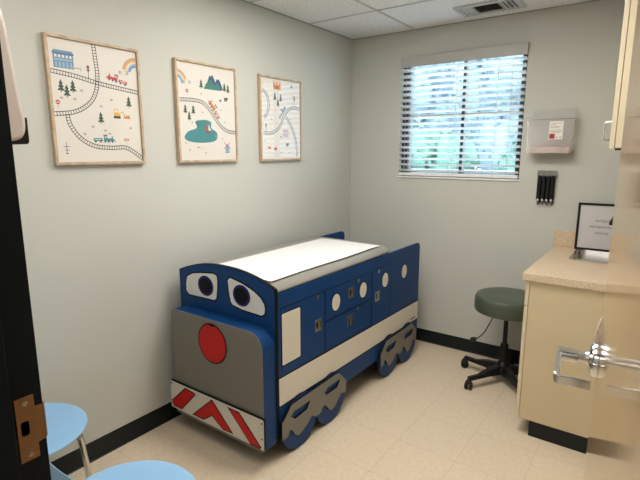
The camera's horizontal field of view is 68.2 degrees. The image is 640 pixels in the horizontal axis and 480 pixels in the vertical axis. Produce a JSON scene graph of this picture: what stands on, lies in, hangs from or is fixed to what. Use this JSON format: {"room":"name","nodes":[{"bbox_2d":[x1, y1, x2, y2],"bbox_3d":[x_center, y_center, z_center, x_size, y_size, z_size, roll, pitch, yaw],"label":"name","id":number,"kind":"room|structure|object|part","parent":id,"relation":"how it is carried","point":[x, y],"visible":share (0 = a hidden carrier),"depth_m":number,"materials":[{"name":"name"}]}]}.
{"room":"examination room","nodes":[
{"label":"examination room","id":0,"kind":"room"},
{"bbox_2d":[0,0,351,461],"bbox_3d":[-0.700,-0.218,2.881,0.120,2.440,3.440,7,13,35],"label":"wall","id":1,"kind":"structure","parent":0,"point":[106,246],"depth_m":2.50,"materials":[{"name":"paint"}]},
{"bbox_2d":[41,31,145,164],"bbox_3d":[-1.034,-0.633,2.205,0.025,0.552,0.446,7,13,35],"label":"framed print","id":2,"kind":"object","parent":1,"relation":"attached to","point":[94,98],"visible":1,"depth_m":2.18,"materials":[{"name":"white paper"}]},
{"bbox_2d":[50,401,181,475],"bbox_3d":[-0.649,0.939,3.051,0.014,0.102,3.150,7,13,35],"label":"baseboard","id":3,"kind":"structure","parent":1,"relation":"attached to","point":[71,462],"depth_m":2.48,"materials":[{"name":"plastic"}]},
{"bbox_2d":[172,57,238,162],"bbox_3d":[-0.648,-0.731,2.731,0.025,0.552,0.446,7,13,35],"label":"framed print","id":4,"kind":"object","parent":1,"relation":"attached to","point":[205,94],"visible":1,"depth_m":2.71,"materials":[{"name":"white paper"}]},
{"bbox_2d":[257,74,301,160],"bbox_3d":[-0.268,-0.827,3.250,0.025,0.552,0.434,7,13,35],"label":"framed print","id":5,"kind":"object","parent":1,"relation":"attached to","point":[279,99],"visible":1,"depth_m":3.23,"materials":[{"name":"white paper"}]},
{"bbox_2d":[249,0,432,29],"bbox_3d":[0.267,-1.288,1.968,2.270,0.004,3.150,7,13,35],"label":"grid","id":6,"kind":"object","parent":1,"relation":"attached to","point":[375,10],"depth_m":3.11,"materials":[{"name":"white metal"}]},
{"bbox_2d":[241,0,600,39],"bbox_3d":[0.267,-1.287,1.968,2.270,0.005,3.150,7,13,35],"label":"trim","id":7,"kind":"structure","parent":1,"relation":"attached to","point":[241,0],"depth_m":3.25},
{"bbox_2d":[68,340,585,479],"bbox_3d":[-0.318,1.287,1.620,2.510,0.060,5.450,7,13,35],"label":"floor","id":8,"kind":"structure","parent":0,"point":[418,421],"depth_m":2.54,"materials":[{"name":"tile"}]},
{"bbox_2d":[44,403,91,477],"bbox_3d":[-1.150,0.856,1.860,0.449,0.700,0.436,6,12,29],"label":"chair","id":9,"kind":"object","parent":8,"relation":"on","point":[66,423],"visible":0.34,"depth_m":1.89,"materials":[{"name":"blue plastic"}]},
{"bbox_3d":[-1.150,0.753,1.841,0.449,0.016,0.436,6,12,29],"label":"seat","id":10,"kind":"part","parent":9,"relation":"part of","materials":[{"name":"blue plastic"}]},
{"bbox_3d":[-1.005,0.968,1.909,0.196,0.441,0.026,-2,11,-12],"label":"leg","id":11,"kind":"part","parent":9,"relation":"part of","materials":[{"name":"silver metal"}]},
{"bbox_2d":[49,460,195,479],"bbox_3d":[-0.596,0.927,1.475,0.449,0.700,0.436,7,13,35],"label":"chair","id":12,"kind":"object","parent":8,"relation":"on","point":[145,469],"visible":0.77,"depth_m":1.60,"materials":[{"name":"blue plastic"}]},
{"bbox_3d":[-0.697,0.671,1.284,0.391,0.125,0.026,7,13,35],"label":"backrest","id":13,"kind":"part","parent":12,"relation":"part of","materials":[{"name":"blue plastic"}]},
{"bbox_2d":[170,231,419,452],"bbox_3d":[-0.043,0.491,3.099,0.734,0.965,1.755,7,13,35],"label":"exam table","id":14,"kind":"object","parent":8,"relation":"on","point":[257,361],"visible":1,"depth_m":2.50,"materials":[{"name":"blue laminate"}]},
{"bbox_3d":[-0.489,0.541,2.481,0.693,0.832,0.020,7,13,35],"label":"panel","id":15,"kind":"part","parent":14,"relation":"part of","materials":[{"name":"blue laminate"}]},
{"bbox_3d":[-0.143,0.478,2.354,0.002,0.264,0.142,7,13,35],"label":"window panel","id":16,"kind":"part","parent":14,"relation":"part of","materials":[{"name":"white laminate"}]},
{"bbox_3d":[-0.140,0.144,2.881,0.666,0.123,1.142,7,13,35],"label":"mattress","id":17,"kind":"part","parent":14,"relation":"part of","materials":[{"name":"white paper"}]},
{"bbox_2d":[220,238,378,281],"bbox_3d":[-0.111,0.091,2.816,0.475,0.005,1.078,7,13,35],"label":"paper sheet","id":18,"kind":"object","parent":14,"relation":"on","point":[276,264],"visible":0.92,"depth_m":2.75,"materials":[{"name":"white paper"}]},
{"bbox_3d":[-0.082,0.475,2.442,0.002,0.353,0.367,7,13,35],"label":"cabinet door","id":19,"kind":"part","parent":14,"relation":"part of","materials":[{"name":"blue laminate"}]},
{"bbox_3d":[-0.020,0.894,2.576,0.009,0.203,0.588,7,13,35],"label":"bogie plate","id":20,"kind":"part","parent":14,"relation":"part of","materials":[{"name":"grey laminate"}]},
{"bbox_3d":[-0.279,0.423,3.338,0.019,0.772,1.628,7,13,35],"label":"panel","id":21,"kind":"part","parent":14,"relation":"part of","materials":[{"name":"blue laminate"}]},
{"bbox_3d":[0.177,0.498,2.812,0.002,0.172,0.512,7,13,35],"label":"cabinet door","id":22,"kind":"part","parent":14,"relation":"part of","materials":[{"name":"blue laminate"}]},
{"bbox_3d":[0.266,0.505,2.954,0.019,0.750,1.628,7,13,35],"label":"panel","id":23,"kind":"part","parent":14,"relation":"part of","materials":[{"name":"blue laminate"}]},
{"bbox_3d":[0.177,0.323,2.779,0.002,0.177,0.512,7,13,35],"label":"cabinet door","id":24,"kind":"part","parent":14,"relation":"part of","materials":[{"name":"blue laminate"}]},
{"bbox_3d":[0.404,0.355,3.104,0.002,0.370,0.253,7,13,35],"label":"cabinet door","id":25,"kind":"part","parent":14,"relation":"part of","materials":[{"name":"blue laminate"}]},
{"bbox_3d":[0.565,0.746,3.374,0.009,0.203,0.562,7,13,35],"label":"bogie plate","id":26,"kind":"part","parent":14,"relation":"part of","materials":[{"name":"grey laminate"}]},
{"bbox_2d":[461,287,524,389],"bbox_3d":[1.244,0.653,3.182,0.605,0.616,0.590,7,13,35],"label":"stool","id":27,"kind":"object","parent":8,"relation":"on","point":[506,304],"visible":0.81,"depth_m":3.10,"materials":[{"name":"green leather"}]},
{"bbox_3d":[1.132,0.848,3.316,0.055,0.064,0.258,-9,14,-40],"label":"leg","id":28,"kind":"part","parent":27,"relation":"part of","materials":[{"name":"black plastic"}]},
{"bbox_3d":[1.091,0.881,3.137,0.258,0.064,0.055,-4,11,-23],"label":"leg","id":29,"kind":"part","parent":27,"relation":"part of","materials":[{"name":"black plastic"}]},
{"bbox_3d":[1.109,0.576,3.147,0.138,0.210,0.022,5,12,27],"label":"height lever","id":30,"kind":"part","parent":27,"relation":"part of","materials":[{"name":"black plastic"}]},
{"bbox_3d":[1.237,0.414,3.114,0.418,0.120,0.418,7,13,35],"label":"seat","id":31,"kind":"part","parent":27,"relation":"part of","materials":[{"name":"green leather"}]},
{"bbox_3d":[1.319,0.845,3.333,0.055,0.064,0.258,6,12,30],"label":"leg","id":32,"kind":"part","parent":27,"relation":"part of","materials":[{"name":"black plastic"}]},
{"bbox_3d":[1.252,0.899,3.043,0.055,0.064,0.258,-1,11,-5],"label":"leg","id":33,"kind":"part","parent":27,"relation":"part of","materials":[{"name":"black plastic"}]},
{"bbox_3d":[1.392,0.876,3.164,0.258,0.064,0.055,2,11,13],"label":"leg","id":34,"kind":"part","parent":27,"relation":"part of","materials":[{"name":"black plastic"}]},
{"bbox_2d":[515,281,604,453],"bbox_3d":[1.581,0.602,2.756,0.637,0.872,0.910,7,13,35],"label":"base cabinet","id":35,"kind":"object","parent":8,"relation":"on","point":[554,316],"visible":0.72,"depth_m":2.46,"materials":[{"name":"beige laminate"}]},
{"bbox_3d":[1.222,0.631,2.739,0.019,0.640,0.454,7,13,35],"label":"cabinet door","id":36,"kind":"part","parent":35,"relation":"part of","materials":[{"name":"beige laminate"}]},
{"bbox_3d":[1.222,0.247,2.668,0.019,0.133,0.454,7,13,35],"label":"false drawer","id":37,"kind":"part","parent":35,"relation":"part of","materials":[{"name":"beige laminate"}]},
{"bbox_2d":[522,230,607,291],"bbox_3d":[1.578,0.103,2.658,0.636,0.144,0.925,7,13,35],"label":"countertop","id":38,"kind":"structure","parent":35,"relation":"on","point":[555,267],"depth_m":2.55,"materials":[{"name":"laminate"}]},
{"bbox_2d":[569,249,608,263],"bbox_3d":[1.726,0.172,2.840,0.383,0.142,0.365,7,13,35],"label":"sink","id":39,"kind":"object","parent":38,"relation":"in","point":[578,254],"visible":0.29,"depth_m":3.00,"materials":[{"name":"metal"}]},
{"bbox_2d":[574,202,614,251],"bbox_3d":[1.778,-0.081,3.007,0.256,0.304,0.041,7,13,33],"label":"framed notice","id":40,"kind":"object","parent":38,"relation":"on","point":[593,229],"visible":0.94,"depth_m":3.02,"materials":[{"name":"white paper"}]},
{"bbox_2d":[246,0,591,38],"bbox_3d":[-0.318,-1.166,1.165,2.510,0.050,5.450,7,13,35],"label":"ceiling","id":41,"kind":"structure","parent":0,"point":[435,12],"depth_m":3.12,"materials":[{"name":"tile"}]},
{"bbox_2d":[453,0,526,17],"bbox_3d":[1.074,-1.473,2.990,0.395,0.012,0.230,7,13,35],"label":"ceiling vent","id":42,"kind":"object","parent":41,"relation":"in","point":[493,6],"visible":1,"depth_m":2.98,"materials":[{"name":"white metal"}]},
{"bbox_2d":[350,0,624,350],"bbox_3d":[1.231,-0.334,3.506,2.270,2.440,0.150,7,13,35],"label":"wall","id":43,"kind":"structure","parent":0,"point":[472,236],"depth_m":3.44,"materials":[{"name":"paint"}]},
{"bbox_2d":[397,49,528,180],"bbox_3d":[1.080,-0.916,3.570,0.943,0.930,0.272,7,13,35],"label":"window","id":44,"kind":"structure","parent":43,"relation":"in","point":[524,61],"depth_m":3.54,"materials":[{"name":"glass"},{"name":"white plastic"},{"name":"painted wood"}]},
{"bbox_3d":[1.017,-0.466,3.564,0.943,0.012,0.056,7,13,35],"label":"sill","id":45,"kind":"part","parent":44,"relation":"part of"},
{"bbox_3d":[1.113,-0.506,3.693,0.923,0.080,0.159,7,13,35],"label":"sill","id":46,"kind":"part","parent":44,"relation":"part of","materials":[{"name":"concrete"}]},
{"bbox_2d":[398,42,528,180],"bbox_3d":[1.010,-0.898,3.468,0.923,0.923,0.069,7,13,35],"label":"window blind","id":47,"kind":"object","parent":44,"relation":"attached to","point":[518,48],"visible":1,"depth_m":3.42,"materials":[{"name":"white plastic"}]},
{"bbox_3d":[0.665,-0.901,3.682,0.005,0.850,0.008,7,13,35],"label":"pull cord","id":48,"kind":"part","parent":47,"relation":"part of","materials":[{"name":"white fabric"}]},
{"bbox_3d":[0.690,-0.933,3.674,0.003,0.825,0.001,7,13,35],"label":"ladder cord","id":49,"kind":"part","parent":47,"relation":"part of","materials":[{"name":"white fabric"}]},
{"bbox_3d":[0.990,-0.893,3.462,0.003,0.825,0.001,7,13,35],"label":"ladder cord","id":50,"kind":"part","parent":47,"relation":"part of","materials":[{"name":"white fabric"}]},
{"bbox_3d":[1.012,-0.488,3.554,0.911,0.022,0.048,7,13,35],"label":"rail","id":51,"kind":"part","parent":47,"relation":"part of","materials":[{"name":"white plastic"}]},
{"bbox_3d":[1.222,-0.833,3.286,0.004,0.840,0.007,7,13,35],"label":"pull cord","id":52,"kind":"part","parent":47,"relation":"part of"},
{"bbox_3d":[1.302,-0.852,3.240,0.003,0.825,0.001,7,13,35],"label":"ladder cord","id":53,"kind":"part","parent":47,"relation":"part of","materials":[{"name":"white fabric"}]},
{"bbox_3d":[1.050,-0.937,3.524,0.839,0.018,0.035,7,13,35],"label":"meeting rail","id":54,"kind":"part","parent":44,"relation":"part of","materials":[{"name":"metal"}]},
{"bbox_2d":[416,328,519,364],"bbox_3d":[1.189,0.828,3.650,2.256,0.102,0.014,7,13,35],"label":"baseboard","id":55,"kind":"structure","parent":43,"relation":"attached to","point":[458,343],"depth_m":3.70,"materials":[{"name":"plastic"}]},
{"bbox_2d":[536,170,555,205],"bbox_3d":[1.518,-0.350,3.173,0.119,0.232,0.035,7,13,35],"label":"tube rack","id":56,"kind":"object","parent":43,"relation":"attached to","point":[545,191],"visible":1,"depth_m":3.16,"materials":[{"name":"black plastic"}]},
{"bbox_2d":[527,115,578,153],"bbox_3d":[1.497,-0.703,3.066,0.304,0.286,0.124,7,13,35],"label":"sharps container","id":57,"kind":"object","parent":43,"relation":"attached to","point":[556,127],"visible":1,"depth_m":3.00,"materials":[{"name":"plastic"}]},
{"bbox_3d":[1.506,-0.812,3.042,0.268,0.064,0.108,7,13,35],"label":"bin lid","id":58,"kind":"part","parent":57,"relation":"part of","materials":[{"name":"plastic"}]},
{"bbox_2d":[550,123,561,137],"bbox_3d":[1.495,-0.693,2.993,0.067,0.095,0.001,7,13,35],"label":"label","id":59,"kind":"object","parent":57,"relation":"attached to","point":[555,128],"depth_m":2.99,"materials":[{"name":"white paper"}]},
{"bbox_2d":[553,230,575,247],"bbox_3d":[1.842,0.018,3.014,0.636,0.106,0.020,7,13,35],"label":"backsplash","id":60,"kind":"structure","parent":43,"relation":"attached to","point":[563,238],"depth_m":3.15,"materials":[{"name":"laminate"}]},
{"bbox_3d":[-0.695,0.153,0.878,2.270,2.440,0.140,7,13,35],"label":"wall","id":61,"kind":"structure","parent":0,"visible":0},
{"bbox_2d":[0,8,28,144],"bbox_3d":[-0.733,-0.356,0.995,0.115,0.305,0.152,7,13,35],"label":"soap dispenser","id":62,"kind":"object","parent":61,"relation":"attached to","point":[18,124],"visible":0.69,"depth_m":1.01,"materials":[{"name":"plastic"}]},
{"bbox_2d":[0,42,50,479],"bbox_3d":[-0.189,0.352,0.546,1.015,2.170,0.169,7,13,35],"label":"door frame","id":63,"kind":"structure","parent":61,"relation":"attached to","point":[24,455],"depth_m":0.82,"materials":[{"name":"black paint"}]},
{"bbox_3d":[-0.525,0.341,0.865,0.009,0.124,0.053,5,12,26],"label":"strike plate","id":64,"kind":"part","parent":63,"relation":"part of","materials":[{"name":"brown metal"}]},
{"bbox_2d":[553,0,639,479],"bbox_3d":[0.484,0.336,0.759,0.224,2.100,0.946,6,12,28],"label":"door","id":65,"kind":"structure","parent":61,"relation":"in","point":[613,445],"depth_m":0.78,"materials":[{"name":"laminate"}]},
{"bbox_3d":[0.595,0.299,1.112,0.074,0.051,0.123,6,12,28],"label":"lever handle","id":66,"kind":"part","parent":65,"relation":"part of","materials":[{"name":"silver metal"}]},
{"bbox_3d":[0.486,0.336,0.763,0.044,2.100,0.935,6,12,28],"label":"panel","id":67,"kind":"part","parent":65,"relation":"part of","materials":[{"name":"laminate"}]},
{"bbox_3d":[0.652,0.185,0.705,0.120,2.440,5.450,7,13,35],"label":"wall","id":68,"kind":"structure","parent":0,"visible":0},
{"bbox_2d":[603,0,637,149],"bbox_3d":[1.690,-0.847,2.376,0.331,0.780,0.885,7,13,35],"label":"upper cabinet","id":69,"kind":"object","parent":68,"relation":"attached to","point":[630,9],"visible":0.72,"depth_m":2.10,"materials":[{"name":"laminate"}]},
{"bbox_3d":[1.349,-0.511,2.215,0.036,0.093,0.007,7,13,35],"label":"wire pull","id":70,"kind":"part","parent":69,"relation":"part of","materials":[{"name":"metal"}]},
{"bbox_3d":[1.464,-0.830,2.269,0.020,0.774,0.440,7,13,35],"label":"cabinet door","id":71,"kind":"part","parent":69,"relation":"part of","materials":[{"name":"beige wood"}]},
{"label":"outside","id":72,"kind":"structure","parent":0,"visible":0},
{"bbox_3d":[5.579,-1.084,16.697,22.000,0.100,25.500,7,13,35],"label":"ground","id":73,"kind":"structure","parent":72,"visible":0},
{"bbox_2d":[412,62,468,137],"bbox_3d":[2.691,-4.643,16.629,4.862,6.932,3.716,7,13,35],"label":"tree","id":74,"kind":"object","parent":73,"relation":"on","point":[446,69],"visible":0.06,"depth_m":15.47,"materials":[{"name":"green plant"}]},
{"bbox_2d":[411,125,480,169],"bbox_3d":[2.231,-1.247,10.356,2.487,2.548,1.686,0,11,-1],"label":"bush","id":75,"kind":"object","parent":73,"relation":"on","point":[446,131],"visible":0.13,"depth_m":9.73,"materials":[{"name":"green plant"}]},
{"bbox_2d":[449,59,484,169],"bbox_3d":[9.667,-8.131,22.239,9.074,11.744,8.133,7,13,35],"label":"tree","id":76,"kind":"object","parent":73,"relation":"on","point":[471,67],"visible":0.02,"depth_m":20.72,"materials":[{"name":"green plant"}]},
{"bbox_2d":[472,55,522,169],"bbox_3d":[6.575,-4.124,13.872,4.586,6.918,3.467,7,13,35],"label":"tree","id":77,"kind":"object","parent":73,"relation":"on","point":[517,62],"visible":0.04,"depth_m":13.74,"materials":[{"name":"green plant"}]},
{"bbox_2d":[491,141,516,170],"bbox_3d":[4.249,-0.942,9.064,2.338,2.419,2.128,7,13,35],"label":"bush","id":78,"kind":"object","parent":73,"relation":"on","point":[515,143],"visible":0.02,"depth_m":8.95,"materials":[{"name":"green plant"}]}
]}

